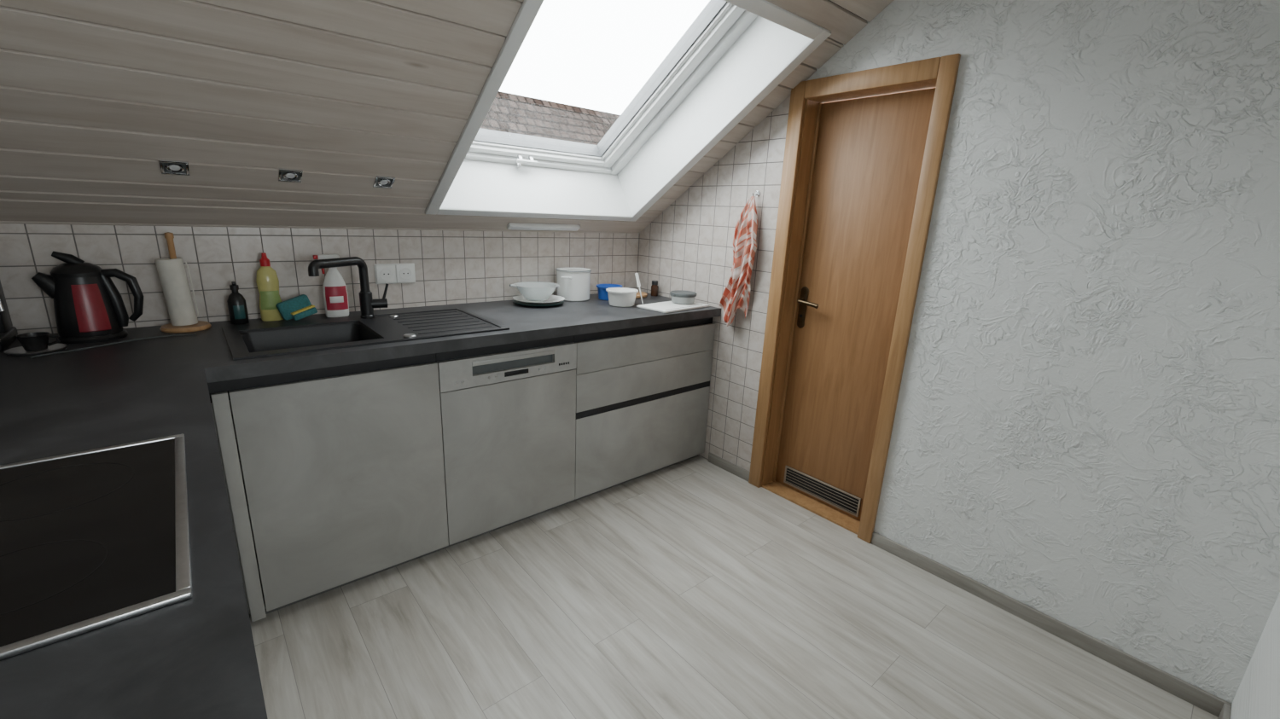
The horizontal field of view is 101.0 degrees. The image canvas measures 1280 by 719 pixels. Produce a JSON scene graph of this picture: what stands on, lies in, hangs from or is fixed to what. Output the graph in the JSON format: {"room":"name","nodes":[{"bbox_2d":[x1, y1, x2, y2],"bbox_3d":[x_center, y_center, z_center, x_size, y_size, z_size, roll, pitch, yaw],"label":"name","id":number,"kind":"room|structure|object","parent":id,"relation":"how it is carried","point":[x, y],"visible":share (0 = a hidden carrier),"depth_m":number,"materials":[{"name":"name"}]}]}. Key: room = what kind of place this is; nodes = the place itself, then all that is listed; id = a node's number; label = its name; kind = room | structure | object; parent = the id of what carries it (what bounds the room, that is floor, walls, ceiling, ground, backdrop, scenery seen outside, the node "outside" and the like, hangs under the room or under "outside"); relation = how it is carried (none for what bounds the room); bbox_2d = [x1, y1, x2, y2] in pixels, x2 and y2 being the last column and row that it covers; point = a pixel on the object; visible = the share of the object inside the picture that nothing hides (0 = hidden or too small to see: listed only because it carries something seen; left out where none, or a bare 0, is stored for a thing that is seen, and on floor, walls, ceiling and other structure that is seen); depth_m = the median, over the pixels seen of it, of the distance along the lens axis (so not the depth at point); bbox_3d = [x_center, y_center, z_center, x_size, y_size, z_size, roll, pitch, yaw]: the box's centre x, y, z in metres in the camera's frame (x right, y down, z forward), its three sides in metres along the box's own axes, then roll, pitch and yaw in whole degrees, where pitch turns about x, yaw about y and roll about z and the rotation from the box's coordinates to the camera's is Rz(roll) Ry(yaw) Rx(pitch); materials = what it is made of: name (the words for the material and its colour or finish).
{"room":"attic kitchen","nodes":[
{"label":"attic kitchen","id":0,"kind":"room"},
{"bbox_2d":[0,223,639,529],"bbox_3d":[-1.129,-0.049,2.518,3.000,1.354,0.100,-10,20,-39],"label":"wall","id":1,"kind":"structure","parent":0,"point":[452,267],"depth_m":2.12,"materials":[{"name":"tile"}]},
{"bbox_2d":[373,263,415,284],"bbox_3d":[-1.094,-0.385,2.364,0.171,0.088,0.015,-10,20,-39],"label":"wall socket","id":2,"kind":"object","parent":1,"relation":"attached to","point":[384,273],"visible":1,"depth_m":2.36,"materials":[{"name":"white plastic"}]},
{"bbox_2d":[0,0,893,233],"bbox_3d":[0.388,-0.651,0.553,3.000,1.415,4.955,-10,20,-39],"label":"ceiling","id":3,"kind":"structure","parent":0,"point":[345,94],"depth_m":1.52,"materials":[{"name":"brown wood"}]},
{"bbox_2d":[158,158,190,175],"bbox_3d":[-1.426,-0.588,1.617,0.068,0.042,0.059,-10,20,-39],"label":"recessed light","id":4,"kind":"object","parent":3,"relation":"in","point":[167,166],"visible":1,"depth_m":1.61,"materials":[{"name":"silver metal"}]},
{"bbox_2d":[278,168,302,182],"bbox_3d":[-1.197,-0.630,1.807,0.068,0.042,0.059,-10,20,-39],"label":"recessed light","id":5,"kind":"object","parent":3,"relation":"in","point":[284,175],"visible":1,"depth_m":1.80,"materials":[{"name":"silver metal"}]},
{"bbox_2d":[372,175,395,188],"bbox_3d":[-0.968,-0.671,1.996,0.068,0.042,0.059,-10,20,-39],"label":"recessed light","id":6,"kind":"object","parent":3,"relation":"in","point":[380,181],"visible":1,"depth_m":1.99,"materials":[{"name":"silver metal"}]},
{"bbox_2d":[506,222,580,231],"bbox_3d":[-0.490,-0.685,2.726,0.415,0.034,0.037,-10,20,-39],"label":"recessed light","id":7,"kind":"object","parent":3,"relation":"in","point":[520,226],"visible":1,"depth_m":2.70,"materials":[{"name":"white paint"}]},
{"bbox_2d":[424,0,831,221],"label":"window","id":8,"kind":"structure","parent":3,"relation":"attached to","point":[734,54],"depth_m":2.46,"materials":[{"name":"white paint"}]},
{"bbox_2d":[233,455,1218,718],"bbox_3d":[0.346,1.175,1.052,3.060,0.100,4.700,-10,20,-39],"label":"floor","id":9,"kind":"structure","parent":0,"point":[690,589],"depth_m":1.76,"materials":[{"name":"plastic"}]},
{"bbox_2d":[207,353,448,622],"bbox_3d":[-1.200,0.346,2.036,0.646,0.842,0.652,-10,20,-39],"label":"base cabinet","id":10,"kind":"object","parent":9,"relation":"on","point":[342,467],"visible":0.94,"depth_m":1.76,"materials":[{"name":"laminate"}]},
{"bbox_2d":[435,335,576,548],"bbox_3d":[-0.725,0.260,2.427,0.593,0.842,0.656,-10,20,-39],"label":"dishwasher","id":11,"kind":"object","parent":9,"relation":"on","point":[508,410],"visible":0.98,"depth_m":2.16,"materials":[{"name":"metal"}]},
{"bbox_2d":[569,317,715,503],"bbox_3d":[-0.162,0.155,2.902,0.892,0.842,0.662,-10,20,-39],"label":"base cabinet","id":12,"kind":"object","parent":9,"relation":"on","point":[642,392],"visible":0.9,"depth_m":2.61,"materials":[{"name":"laminate"}]},
{"bbox_3d":[-1.124,0.640,0.977,0.651,0.842,2.450,-10,20,-39],"label":"base cabinet","id":13,"kind":"object","parent":9,"relation":"on","visible":0},
{"bbox_2d":[0,290,721,718],"bbox_3d":[-0.291,0.065,1.532,2.798,0.042,2.470,-10,20,-39],"label":"countertop","id":14,"kind":"structure","parent":13,"relation":"on","point":[194,658],"depth_m":1.00,"materials":[{"name":"stone"}]},
{"bbox_2d":[0,280,17,352],"bbox_3d":[-1.941,-0.173,1.480,0.205,0.300,0.268,-10,20,-39],"label":"coffee machine","id":15,"kind":"object","parent":14,"relation":"on","point":[8,333],"visible":0.88,"depth_m":1.59,"materials":[{"name":"black plastic"}]},
{"bbox_2d":[3,331,67,356],"bbox_3d":[-1.752,-0.048,1.528,0.124,0.050,0.124,-10,20,-39],"label":"espresso cup","id":16,"kind":"object","parent":14,"relation":"on","point":[33,344],"visible":1,"depth_m":1.52,"materials":[{"name":"ceramic"}]},
{"bbox_2d":[31,250,144,343],"bbox_3d":[-1.733,-0.201,1.662,0.205,0.275,0.164,4,15,4],"label":"electric kettle","id":17,"kind":"object","parent":14,"relation":"on","point":[89,307],"visible":1,"depth_m":1.63,"materials":[{"name":"black plastic"}]},
{"bbox_2d":[0,433,191,660],"bbox_3d":[-0.913,0.250,0.661,0.531,0.008,0.567,-10,20,-39],"label":"cooktop","id":18,"kind":"object","parent":14,"relation":"in","point":[96,538],"visible":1,"depth_m":0.71,"materials":[{"name":"black glass"}]},
{"bbox_2d":[30,333,196,358],"bbox_3d":[-1.621,-0.050,1.641,0.056,0.004,0.382,11,17,28],"label":"power cable","id":19,"kind":"object","parent":14,"relation":"on","point":[187,334],"visible":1,"depth_m":1.63,"materials":[{"name":"grey plastic"}]},
{"bbox_2d":[154,232,211,332],"bbox_3d":[-1.600,-0.270,1.826,0.140,0.333,0.140,-10,20,-39],"label":"paper towel holder","id":20,"kind":"object","parent":14,"relation":"on","point":[171,272],"visible":1,"depth_m":1.81,"materials":[{"name":"white paper"}]},
{"bbox_2d":[226,281,249,324],"bbox_3d":[-1.504,-0.213,1.969,0.056,0.156,0.058,-10,20,-39],"label":"soap bottle","id":21,"kind":"object","parent":14,"relation":"on","point":[236,303],"visible":1,"depth_m":1.96,"materials":[{"name":"black plastic"}]},
{"bbox_2d":[256,252,283,321],"bbox_3d":[-1.428,-0.279,2.029,0.076,0.259,0.048,-10,20,-39],"label":"dish soap bottle","id":22,"kind":"object","parent":14,"relation":"on","point":[267,282],"visible":0.94,"depth_m":2.02,"materials":[{"name":"yellow plastic"}]},
{"bbox_2d":[276,294,317,320],"bbox_3d":[-1.341,-0.202,2.062,0.071,0.095,0.123,15,20,39],"label":"sponge","id":23,"kind":"object","parent":14,"relation":"on","point":[299,307],"visible":1,"depth_m":2.05,"materials":[{"name":"teal fabric"}]},
{"bbox_2d":[312,254,349,317],"bbox_3d":[-1.252,-0.299,2.144,0.108,0.252,0.055,-10,20,-39],"label":"spray bottle","id":24,"kind":"object","parent":14,"relation":"on","point":[335,298],"visible":0.84,"depth_m":2.14,"materials":[{"name":"white plastic"}]},
{"bbox_2d":[308,256,388,318],"bbox_3d":[-1.132,-0.271,2.047,0.084,0.246,0.316,10,17,26],"label":"kitchen faucet","id":25,"kind":"object","parent":14,"relation":"on","point":[368,304],"visible":1,"depth_m":2.10,"materials":[{"name":"black metal"}]},
{"bbox_2d":[221,308,509,360],"bbox_3d":[-1.014,-0.031,2.017,0.873,0.205,0.503,-10,20,-39],"label":"sink","id":26,"kind":"object","parent":14,"relation":"in","point":[246,341],"visible":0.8,"depth_m":1.99,"materials":[{"name":"black stone"}]},
{"bbox_2d":[512,299,564,306],"bbox_3d":[-0.515,-0.290,2.681,0.258,0.015,0.258,-10,20,-39],"label":"dinner plate","id":27,"kind":"object","parent":14,"relation":"on","point":[514,300],"visible":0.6,"depth_m":2.64,"materials":[{"name":"black ceramic"}]},
{"bbox_2d":[512,295,564,303],"bbox_3d":[-0.512,-0.304,2.674,0.258,0.015,0.258,-10,20,-39],"label":"dinner plate","id":28,"kind":"object","parent":27,"relation":"on","point":[553,299],"visible":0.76,"depth_m":2.66,"materials":[{"name":"white ceramic"}]},
{"bbox_2d":[509,281,559,301],"bbox_3d":[-0.524,-0.347,2.671,0.231,0.086,0.231,3,15,3],"label":"bowl","id":29,"kind":"object","parent":28,"relation":"on","point":[534,291],"visible":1,"depth_m":2.62,"materials":[{"name":"white ceramic"}]},
{"bbox_2d":[555,267,591,302],"bbox_3d":[-0.360,-0.408,2.859,0.216,0.162,0.193,-10,20,-39],"label":"enamel pot","id":30,"kind":"object","parent":14,"relation":"on","point":[574,283],"visible":0.93,"depth_m":2.79,"materials":[{"name":"white metal"}]},
{"bbox_2d":[596,284,622,300],"bbox_3d":[-0.171,-0.373,2.928,0.146,0.075,0.146,-10,20,-39],"label":"bowl","id":31,"kind":"object","parent":14,"relation":"on","point":[602,293],"visible":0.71,"depth_m":2.89,"materials":[{"name":"plastic"}]},
{"bbox_2d":[605,287,638,307],"bbox_3d":[-0.094,-0.324,2.751,0.166,0.080,0.166,-10,20,-39],"label":"bowl","id":32,"kind":"object","parent":14,"relation":"on","point":[619,297],"visible":1,"depth_m":2.70,"materials":[{"name":"plastic"}]},
{"bbox_2d":[634,273,643,304],"bbox_3d":[-0.005,-0.373,2.772,0.051,0.162,0.060,2,15,-3],"label":"spatula","id":33,"kind":"object","parent":14,"relation":"on","point":[638,284],"visible":0.88,"depth_m":2.75,"materials":[{"name":"white plastic"}]},
{"bbox_2d":[635,290,647,298],"bbox_3d":[-0.057,-0.381,3.081,0.200,0.018,0.200,-10,20,-39],"label":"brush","id":34,"kind":"object","parent":14,"relation":"on","point":[643,294],"visible":0.34,"depth_m":3.03,"materials":[{"name":"brown wood"}]},
{"bbox_2d":[650,280,658,296],"bbox_3d":[0.086,-0.420,3.113,0.044,0.089,0.044,-10,20,-39],"label":"spice jar","id":35,"kind":"object","parent":14,"relation":"on","point":[654,288],"visible":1,"depth_m":3.10,"materials":[{"name":"brown glass"}]},
{"bbox_2d":[636,301,709,313],"bbox_3d":[0.178,-0.281,2.765,0.200,0.012,0.360,16,21,41],"label":"cutting board","id":36,"kind":"object","parent":14,"relation":"on","point":[668,306],"visible":0.82,"depth_m":2.71,"materials":[{"name":"white plastic"}]},
{"bbox_2d":[669,290,697,304],"bbox_3d":[0.232,-0.333,2.830,0.142,0.058,0.142,4,15,4],"label":"food container","id":37,"kind":"object","parent":36,"relation":"on","point":[680,297],"visible":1,"depth_m":2.78,"materials":[{"name":"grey plastic"}]},
{"bbox_2d":[636,0,1279,703],"bbox_3d":[0.918,-0.452,2.252,0.100,2.450,2.745,-10,20,-39],"label":"wall","id":38,"kind":"structure","parent":0,"point":[1085,432],"depth_m":1.66,"materials":[{"name":"paint"}]},
{"bbox_2d":[707,452,749,481],"bbox_3d":[0.490,0.591,2.910,0.012,0.055,0.300,-10,20,-39],"label":"baseboard","id":39,"kind":"structure","parent":38,"relation":"attached to","point":[740,472],"depth_m":2.90,"materials":[{"name":"grey wood"}]},
{"bbox_2d":[718,196,757,326],"bbox_3d":[0.486,-0.475,2.612,0.204,0.640,0.063,17,21,42],"label":"kitchen towel","id":40,"kind":"object","parent":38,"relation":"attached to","point":[736,295],"visible":1,"depth_m":2.59,"materials":[{"name":"fabric"}]},
{"bbox_2d":[752,190,760,197],"bbox_3d":[0.549,-0.791,2.514,0.039,0.029,0.028,-10,20,-39],"label":"towel hook","id":41,"kind":"object","parent":38,"relation":"attached to","point":[757,193],"visible":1,"depth_m":2.52,"materials":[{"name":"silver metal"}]},
{"bbox_2d":[748,53,960,543],"bbox_3d":[0.893,-0.208,2.351,0.162,1.925,0.670,-10,20,-39],"label":"door","id":42,"kind":"structure","parent":38,"relation":"in","point":[864,150],"depth_m":2.33,"materials":[{"name":"brown wood"}]},
{"bbox_2d":[871,531,1231,717],"bbox_3d":[1.363,0.902,1.922,0.014,0.055,1.070,-10,20,-39],"label":"baseboard","id":43,"kind":"structure","parent":38,"relation":"attached to","point":[1212,704],"depth_m":1.81,"materials":[{"name":"grey wood"}]},
{"bbox_2d":[1230,593,1279,718],"bbox_3d":[1.512,-0.067,0.947,0.950,2.450,0.100,-10,20,-39],"label":"wall","id":44,"kind":"structure","parent":0,"point":[1257,696],"depth_m":1.32,"materials":[{"name":"white painted wood"}]},
{"bbox_2d":[1218,704,1231,718],"bbox_3d":[1.379,1.082,1.269,0.836,0.055,0.014,-10,20,-39],"label":"baseboard","id":45,"kind":"structure","parent":44,"relation":"attached to","point":[1225,712],"depth_m":1.51,"materials":[{"name":"grey wood"}]},
{"label":"outside","id":46,"kind":"structure","parent":0,"visible":0},
{"bbox_2d":[480,91,620,145],"bbox_3d":[-0.162,-3.909,18.554,32.000,8.400,10.000,-10,20,-39],"label":"neighbouring house","id":47,"kind":"structure","parent":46,"point":[509,113],"depth_m":14.63,"materials":[{"name":"tile"}]}
]}

